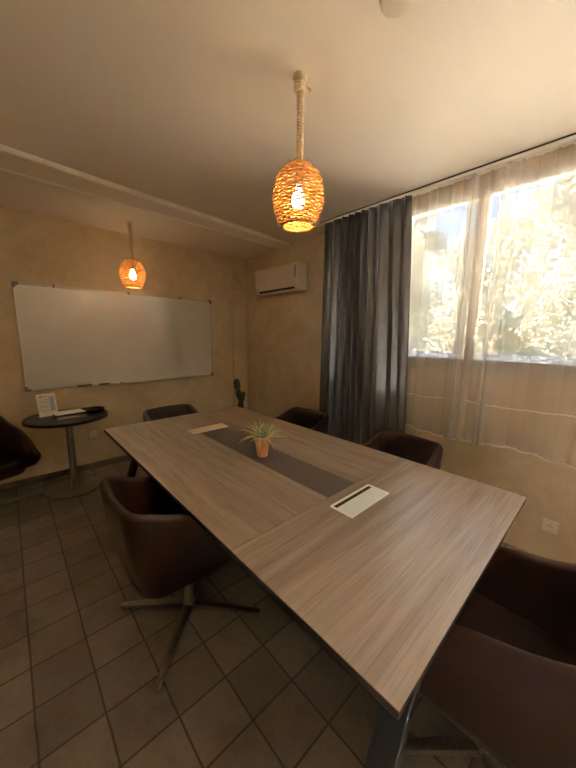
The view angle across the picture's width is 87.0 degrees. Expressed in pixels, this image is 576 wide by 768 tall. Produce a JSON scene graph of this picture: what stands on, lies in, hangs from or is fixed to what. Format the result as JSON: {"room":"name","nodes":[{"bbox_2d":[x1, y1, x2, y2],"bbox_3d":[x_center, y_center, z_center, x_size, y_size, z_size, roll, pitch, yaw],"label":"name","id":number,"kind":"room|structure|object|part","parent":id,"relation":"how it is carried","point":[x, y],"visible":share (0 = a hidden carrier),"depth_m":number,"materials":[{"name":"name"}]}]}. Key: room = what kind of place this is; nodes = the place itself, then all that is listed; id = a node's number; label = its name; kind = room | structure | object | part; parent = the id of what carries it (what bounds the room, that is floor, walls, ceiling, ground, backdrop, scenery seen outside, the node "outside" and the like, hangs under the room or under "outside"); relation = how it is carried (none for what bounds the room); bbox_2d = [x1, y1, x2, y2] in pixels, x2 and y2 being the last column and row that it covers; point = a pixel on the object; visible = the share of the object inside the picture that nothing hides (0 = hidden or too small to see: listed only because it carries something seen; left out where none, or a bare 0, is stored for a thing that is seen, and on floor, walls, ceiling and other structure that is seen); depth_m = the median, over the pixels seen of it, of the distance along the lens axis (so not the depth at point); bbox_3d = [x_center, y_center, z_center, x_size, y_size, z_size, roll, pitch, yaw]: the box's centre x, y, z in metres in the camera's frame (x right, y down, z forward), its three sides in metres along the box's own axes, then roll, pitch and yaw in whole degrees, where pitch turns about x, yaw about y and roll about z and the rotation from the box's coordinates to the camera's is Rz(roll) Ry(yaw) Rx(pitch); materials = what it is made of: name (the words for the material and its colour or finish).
{"room":"meeting room","nodes":[
{"label":"meeting room","id":0,"kind":"room"},
{"bbox_2d":[0,207,233,483],"bbox_3d":[-2.259,-0.450,3.151,4.900,2.777,0.200,-8,12,-42],"label":"wall","id":1,"kind":"structure","parent":0,"point":[34,249],"depth_m":3.22,"materials":[{"name":"paint"}]},
{"bbox_2d":[0,455,130,490],"bbox_3d":[-2.330,0.921,3.167,4.150,0.062,0.012,-8,12,-42],"label":"baseboard","id":2,"kind":"structure","parent":1,"relation":"attached to","point":[42,477],"depth_m":3.12,"materials":[{"name":"tile"}]},
{"bbox_2d":[88,430,97,437],"bbox_3d":[-2.120,0.544,3.300,0.080,0.080,0.013,-8,12,-42],"label":"wall outlet","id":3,"kind":"object","parent":1,"relation":"attached to","point":[93,433],"visible":1,"depth_m":3.30,"materials":[{"name":"beige plastic"}]},
{"bbox_2d":[11,281,213,391],"bbox_3d":[-1.746,-0.519,3.443,1.976,1.013,0.055,-8,12,-42],"label":"whiteboard","id":4,"kind":"object","parent":1,"relation":"attached to","point":[68,336],"visible":1,"depth_m":3.27,"materials":[{"name":"plastic"}]},
{"bbox_2d":[77,381,92,386],"bbox_3d":[-2.118,0.001,3.164,0.130,0.048,0.028,-8,12,-42],"label":"eraser","id":5,"kind":"object","parent":4,"relation":"on","point":[89,383],"visible":1,"depth_m":3.15,"materials":[{"name":"plastic"}]},
{"bbox_2d":[0,170,279,259],"bbox_3d":[-1.943,-1.549,2.646,4.900,0.040,1.094,-8,12,-42],"label":"ceiling","id":6,"kind":"structure","parent":1,"relation":"attached to","point":[17,192],"depth_m":2.81,"materials":[{"name":"paint"}]},
{"bbox_2d":[0,144,289,248],"bbox_3d":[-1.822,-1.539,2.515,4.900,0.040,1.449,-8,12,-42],"label":"trim","id":7,"kind":"structure","parent":1,"relation":"attached to","point":[7,161],"depth_m":2.35,"materials":[{"name":"paint"}]},
{"bbox_2d":[231,256,247,409],"bbox_3d":[-0.698,-0.515,4.450,0.250,2.536,0.018,-8,12,-42],"label":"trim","id":8,"kind":"structure","parent":1,"relation":"attached to","point":[239,265],"depth_m":4.38,"materials":[{"name":"paint"}]},
{"bbox_2d":[0,459,528,767],"bbox_3d":[0.124,1.409,0.814,4.900,0.120,7.270,-8,12,-42],"label":"floor","id":9,"kind":"structure","parent":0,"point":[79,672],"depth_m":1.32,"materials":[{"name":"tile"}]},
{"bbox_2d":[0,415,43,505],"bbox_3d":[-2.435,0.680,2.411,0.728,0.770,0.697,3,9,14],"label":"tub chair","id":10,"kind":"object","parent":9,"relation":"on","point":[18,452],"visible":1,"depth_m":2.52,"materials":[{"name":"leather"}]},
{"bbox_2d":[0,450,25,480],"bbox_3d":[-2.410,0.666,2.392,0.524,0.124,0.432,5,10,27],"label":"seat cushion","id":11,"kind":"object","parent":10,"relation":"on","point":[12,462],"depth_m":2.40,"materials":[{"name":"brown leather"}]},
{"bbox_3d":[-2.335,0.988,2.622,0.042,0.056,0.357,7,11,37],"label":"leg","id":12,"kind":"part","parent":10,"relation":"part of","materials":[{"name":"metal"}]},
{"bbox_2d":[21,408,108,498],"bbox_3d":[-2.043,0.644,2.866,0.650,0.710,0.650,-8,12,-42],"label":"side table","id":13,"kind":"object","parent":9,"relation":"on","point":[76,486],"visible":0.83,"depth_m":2.82,"materials":[{"name":"laminate"}]},
{"bbox_2d":[35,393,57,417],"bbox_3d":[-2.211,0.192,2.785,0.059,0.204,0.144,7,11,35],"label":"stand","id":14,"kind":"object","parent":13,"relation":"on","point":[46,403],"visible":0.98,"depth_m":2.78,"materials":[{"name":"white paper"}]},
{"bbox_2d":[49,396,55,409],"bbox_3d":[-2.186,0.178,2.813,0.028,0.127,0.038,7,11,35],"label":"print","id":15,"kind":"object","parent":14,"relation":"attached to","point":[52,400],"depth_m":2.81,"materials":[{"name":"blue"}]},
{"bbox_2d":[53,409,87,419],"bbox_3d":[-1.993,0.280,2.780,0.154,0.036,0.230,8,12,41],"label":"document tray","id":16,"kind":"object","parent":13,"relation":"on","point":[74,415],"visible":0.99,"depth_m":2.76,"materials":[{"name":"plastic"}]},
{"bbox_3d":[-2.007,0.260,2.781,0.140,0.001,0.210,8,12,40],"label":"paper sheet","id":17,"kind":"object","parent":16,"relation":"on","visible":0},
{"bbox_3d":[-2.004,0.257,2.791,0.140,0.001,0.210,7,11,34],"label":"paper sheet","id":18,"kind":"object","parent":17,"relation":"on","visible":0},
{"bbox_2d":[52,409,82,414],"bbox_3d":[-2.019,0.257,2.783,0.210,0.001,0.140,-8,12,-44],"label":"paper sheet","id":19,"kind":"object","parent":18,"relation":"on","point":[75,410],"visible":1,"depth_m":2.77,"materials":[{"name":"white paper"}]},
{"bbox_2d":[81,406,104,412],"bbox_3d":[-1.919,0.254,2.979,0.208,0.027,0.208,-8,12,-42],"label":"round tray","id":20,"kind":"object","parent":13,"relation":"on","point":[94,409],"visible":0.75,"depth_m":3.02,"materials":[{"name":"black plastic"}]},
{"bbox_2d":[143,404,198,421],"bbox_3d":[-0.993,0.631,2.824,0.570,0.770,0.636,-8,12,-42],"label":"tub chair","id":21,"kind":"object","parent":9,"relation":"on","point":[163,412],"visible":0.07,"depth_m":2.97,"materials":[{"name":"leather"}]},
{"bbox_2d":[99,476,259,691],"bbox_3d":[-0.549,0.834,1.562,0.636,0.770,0.595,-8,12,-42],"label":"tub chair","id":22,"kind":"object","parent":9,"relation":"on","point":[161,548],"visible":0.73,"depth_m":1.33,"materials":[{"name":"brown leather"}]},
{"bbox_3d":[-0.718,1.163,1.616,0.357,0.056,0.042,1,9,2],"label":"leg","id":23,"kind":"part","parent":22,"relation":"part of","materials":[{"name":"metal"}]},
{"bbox_3d":[-0.529,1.197,1.414,0.042,0.056,0.357,1,9,2],"label":"leg","id":24,"kind":"part","parent":22,"relation":"part of","materials":[{"name":"metal"}]},
{"bbox_2d":[167,509,185,514],"bbox_3d":[-0.532,0.812,1.591,0.524,0.124,0.432,-8,12,-42],"label":"seat cushion","id":25,"kind":"object","parent":22,"relation":"on","point":[169,511],"depth_m":1.73,"materials":[{"name":"brown leather"}]},
{"bbox_3d":[-0.514,1.136,1.802,0.042,0.056,0.357,1,9,2],"label":"leg","id":26,"kind":"part","parent":22,"relation":"part of","materials":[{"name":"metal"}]},
{"bbox_3d":[-0.325,1.170,1.601,0.357,0.056,0.042,1,9,2],"label":"leg","id":27,"kind":"part","parent":22,"relation":"part of","materials":[{"name":"metal"}]},
{"bbox_2d":[233,378,245,407],"bbox_3d":[-0.673,0.356,4.259,0.270,0.876,0.270,-8,12,-42],"label":"potted cactus","id":28,"kind":"object","parent":9,"relation":"on","point":[240,395],"visible":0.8,"depth_m":4.20,"materials":[{"name":"plant"}]},
{"bbox_3d":[-0.706,0.005,4.192,0.092,0.164,0.093,-8,12,-42],"label":"stem","id":29,"kind":"part","parent":28,"relation":"part of","materials":[{"name":"green plant"}]},
{"bbox_3d":[-0.681,0.149,4.219,0.097,0.178,0.090,-8,12,-42],"label":"stem","id":30,"kind":"part","parent":28,"relation":"part of","materials":[{"name":"green plant"}]},
{"bbox_3d":[-0.669,0.394,4.264,0.091,0.401,0.092,-8,12,-42],"label":"stem","id":31,"kind":"part","parent":28,"relation":"part of","materials":[{"name":"green plant"}]},
{"bbox_2d":[275,407,328,433],"bbox_3d":[0.011,0.654,2.748,0.636,0.770,0.570,-8,12,-42],"label":"tub chair","id":32,"kind":"object","parent":9,"relation":"on","point":[311,419],"visible":0.19,"depth_m":2.90,"materials":[{"name":"leather"}]},
{"bbox_2d":[104,406,526,767],"bbox_3d":[-0.164,0.797,1.918,1.337,0.741,2.404,-8,12,-42],"label":"meeting table","id":33,"kind":"object","parent":9,"relation":"on","point":[382,589],"visible":0.87,"depth_m":1.14,"materials":[{"name":"brown wood"}]},
{"bbox_3d":[-1.248,0.731,2.410,0.075,0.695,0.290,9,12,44],"label":"leg","id":34,"kind":"part","parent":33,"relation":"part of","materials":[{"name":"black metal"}]},
{"bbox_2d":[187,423,227,433],"bbox_3d":[-0.621,0.346,2.366,0.298,0.003,0.112,-8,12,-42],"label":"port","id":35,"kind":"object","parent":33,"relation":"on","point":[216,426],"visible":1,"depth_m":2.36,"materials":[{"name":"white plastic"}]},
{"bbox_3d":[-0.614,0.347,2.359,0.274,0.003,0.072,-8,12,-42],"label":"port lid","id":36,"kind":"part","parent":35,"relation":"part of","materials":[{"name":"beige plastic"}]},
{"bbox_2d":[237,420,281,457],"bbox_3d":[-0.149,0.322,1.813,0.291,0.229,0.285,0,9,-5],"label":"potted plant","id":37,"kind":"object","parent":33,"relation":"on","point":[262,439],"visible":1,"depth_m":1.80,"materials":[{"name":"plant"}]},
{"bbox_3d":[-0.155,0.375,1.829,0.100,0.121,0.100,-8,12,-42],"label":"pot","id":38,"kind":"part","parent":37,"relation":"part of","materials":[{"name":"ceramic"}]},
{"bbox_2d":[330,484,388,517],"bbox_3d":[0.326,0.515,1.354,0.296,0.003,0.116,-8,12,-42],"label":"port","id":39,"kind":"object","parent":33,"relation":"on","point":[354,505],"visible":1,"depth_m":1.34,"materials":[{"name":"white plastic"}]},
{"bbox_3d":[0.332,0.516,1.347,0.272,0.003,0.076,-8,12,-42],"label":"port lid","id":40,"kind":"part","parent":39,"relation":"part of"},
{"bbox_3d":[0.251,1.000,0.802,0.407,0.695,0.074,-8,12,-42],"label":"leg","id":41,"kind":"part","parent":33,"relation":"part of","materials":[{"name":"black metal"}]},
{"bbox_2d":[361,430,442,469],"bbox_3d":[0.657,0.773,2.035,0.636,0.770,0.570,-8,12,-42],"label":"tub chair","id":42,"kind":"object","parent":9,"relation":"on","point":[413,448],"visible":0.15,"depth_m":2.17,"materials":[{"name":"leather"}]},
{"bbox_2d":[403,546,575,767],"bbox_3d":[0.676,0.934,1.011,0.570,0.770,0.636,-8,12,-42],"label":"tub chair","id":43,"kind":"object","parent":9,"relation":"on","point":[504,674],"visible":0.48,"depth_m":0.84,"materials":[{"name":"leather"}]},
{"bbox_3d":[0.484,1.263,1.063,0.357,0.056,0.042,1,9,2],"label":"leg","id":44,"kind":"part","parent":43,"relation":"part of","materials":[{"name":"metal"}]},
{"bbox_3d":[0.672,1.296,0.861,0.042,0.056,0.357,1,9,2],"label":"leg","id":45,"kind":"part","parent":43,"relation":"part of","materials":[{"name":"metal"}]},
{"bbox_2d":[455,591,575,665],"bbox_3d":[0.653,0.913,1.033,0.432,0.124,0.524,-8,12,-42],"label":"seat cushion","id":46,"kind":"object","parent":43,"relation":"on","point":[485,613],"depth_m":1.06,"materials":[{"name":"brown leather"}]},
{"bbox_2d":[0,0,575,242],"bbox_3d":[0.154,-1.344,0.382,4.900,0.300,7.270,-8,12,-42],"label":"ceiling","id":47,"kind":"structure","parent":0,"point":[191,104],"depth_m":1.40,"materials":[{"name":"paint"}]},
{"bbox_2d":[118,220,145,288],"bbox_3d":[-1.536,-1.260,2.977,0.241,0.626,0.252,-3,10,-23],"label":"pendant lamp","id":48,"kind":"object","parent":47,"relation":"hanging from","point":[131,278],"visible":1,"depth_m":2.94,"materials":[{"name":"wicker"}]},
{"bbox_3d":[-1.539,-1.095,3.003,0.248,0.292,0.254,-3,10,-23],"label":"lamp shade","id":49,"kind":"part","parent":48,"relation":"part of","materials":[{"name":"wicker"}]},
{"bbox_2d":[271,70,324,233],"bbox_3d":[0.047,-1.032,1.371,0.252,0.626,0.241,-8,12,-42],"label":"pendant lamp","id":50,"kind":"object","parent":47,"relation":"hanging from","point":[299,180],"visible":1,"depth_m":1.33,"materials":[{"name":"wicker"}]},
{"bbox_3d":[0.045,-0.867,1.397,0.254,0.292,0.248,-8,12,-42],"label":"lamp shade","id":51,"kind":"part","parent":50,"relation":"part of","materials":[{"name":"wicker"}]},
{"bbox_3d":[0.047,-0.857,1.400,0.062,0.095,0.062,-8,12,-42],"label":"light bulb","id":52,"kind":"part","parent":50,"relation":"part of","materials":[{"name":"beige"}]},
{"bbox_2d":[379,0,411,18],"bbox_3d":[0.356,-1.265,0.994,0.112,0.042,0.112,-8,12,-42],"label":"smoke detector","id":53,"kind":"object","parent":47,"relation":"attached to","point":[391,9],"visible":1,"depth_m":1.00,"materials":[{"name":"grey plastic"}]},
{"bbox_2d":[320,132,575,226],"bbox_3d":[2.074,-1.283,1.182,0.076,0.026,5.110,-8,12,-42],"label":"rail","id":54,"kind":"object","parent":47,"relation":"attached to","point":[570,139],"visible":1,"depth_m":2.01,"materials":[{"name":"metal"}]},
{"bbox_2d":[319,195,411,444],"bbox_3d":[0.671,-0.258,2.820,0.101,2.540,0.969,-8,12,-42],"label":"curtain","id":55,"kind":"object","parent":54,"relation":"hanging from","point":[367,269],"visible":0.8,"depth_m":2.73,"materials":[{"name":"grey fabric"}]},
{"bbox_2d":[405,143,575,469],"bbox_3d":[1.373,-0.469,2.071,0.085,1.870,1.344,-8,12,-42],"label":"sheer curtain","id":56,"kind":"object","parent":54,"relation":"hanging from","point":[468,244],"visible":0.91,"depth_m":2.13,"materials":[{"name":"white fabric"}]},
{"bbox_2d":[247,150,575,563],"bbox_3d":[1.743,-0.234,2.054,0.335,2.777,6.870,-8,12,-42],"label":"wall","id":57,"kind":"structure","parent":0,"point":[284,330],"depth_m":2.27,"materials":[{"name":"paint"}]},
{"bbox_2d":[255,261,306,295],"bbox_3d":[-0.104,-1.276,3.737,0.184,0.313,0.761,-8,12,-42],"label":"air conditioner","id":58,"kind":"object","parent":57,"relation":"attached to","point":[291,277],"visible":1,"depth_m":3.59,"materials":[{"name":"white plastic"}]},
{"bbox_3d":[-0.169,-1.316,3.678,0.003,0.170,0.704,-8,12,-42],"label":"panel","id":59,"kind":"part","parent":58,"relation":"part of","materials":[{"name":"white plastic"}]},
{"bbox_2d":[259,286,294,293],"bbox_3d":[-0.150,-1.149,3.723,0.022,0.020,0.662,-8,12,-42],"label":"air vent","id":60,"kind":"object","parent":58,"relation":"attached to","point":[279,289],"depth_m":3.71,"materials":[{"name":"black"}]},
{"bbox_2d":[408,161,575,367],"bbox_3d":[2.232,-0.604,1.264,0.071,1.193,4.650,-8,12,-42],"label":"window","id":61,"kind":"structure","parent":57,"relation":"in","point":[484,196],"depth_m":2.14,"materials":[{"name":"paint"}]},
{"bbox_2d":[408,358,575,377],"bbox_3d":[2.234,0.011,1.369,0.112,0.055,4.690,-8,12,-42],"label":"trim","id":62,"kind":"structure","parent":57,"relation":"attached to","point":[525,369],"depth_m":2.09,"materials":[{"name":"stone"}]},
{"bbox_2d":[408,350,575,364],"bbox_3d":[2.492,-0.007,1.607,0.450,0.164,5.250,-8,12,-42],"label":"trim","id":63,"kind":"structure","parent":57,"relation":"attached to","point":[478,356],"depth_m":2.46,"materials":[{"name":"paint"}]},
{"bbox_2d":[542,518,558,533],"bbox_3d":[1.719,0.933,1.990,0.013,0.080,0.080,-8,12,-42],"label":"wall outlet","id":64,"kind":"object","parent":57,"relation":"attached to","point":[548,525],"visible":1,"depth_m":1.99,"materials":[{"name":"beige plastic"}]},
{"bbox_2d":[545,523,554,529],"bbox_3d":[1.716,0.934,1.988,0.003,0.048,0.048,-8,12,-42],"label":"socket","id":65,"kind":"object","parent":64,"relation":"attached to","point":[548,526],"depth_m":1.99,"materials":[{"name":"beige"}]},
{"label":"outside","id":66,"kind":"structure","parent":0,"visible":0},
{"bbox_3d":[12.149,1.011,11.540,26.850,0.200,50.000,-8,12,-42],"label":"ground","id":67,"kind":"structure","parent":66,"visible":0},
{"bbox_2d":[410,225,431,310],"bbox_3d":[3.793,-3.375,12.390,3.649,8.027,3.943,-4,10,-26],"label":"tree","id":68,"kind":"object","parent":67,"relation":"on","point":[427,225],"visible":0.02,"depth_m":11.30,"materials":[{"name":"green plant"}]},
{"bbox_2d":[408,210,457,350],"bbox_3d":[2.660,-1.768,7.903,2.755,6.221,3.239,-3,10,-20],"label":"tree","id":69,"kind":"object","parent":67,"relation":"on","point":[429,242],"visible":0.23,"depth_m":7.25,"materials":[{"name":"green plant"}]},
{"bbox_2d":[414,287,494,353],"bbox_3d":[2.723,0.126,5.014,1.264,3.375,1.251,-1,9,-7],"label":"tree","id":70,"kind":"object","parent":67,"relation":"on","point":[444,345],"visible":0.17,"depth_m":4.84,"materials":[{"name":"green plant"}]},
{"bbox_2d":[428,198,573,355],"bbox_3d":[6.510,-2.193,9.448,4.173,6.663,3.654,4,10,22],"label":"tree","id":71,"kind":"object","parent":67,"relation":"on","point":[502,290],"visible":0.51,"depth_m":9.17,"materials":[{"name":"green plant"}]},
{"bbox_2d":[506,173,575,356],"bbox_3d":[5.339,-1.460,5.064,3.058,6.550,2.692,6,11,33],"label":"tree","id":72,"kind":"object","parent":67,"relation":"on","point":[566,301],"visible":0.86,"depth_m":5.04,"materials":[{"name":"green plant"}]}
]}

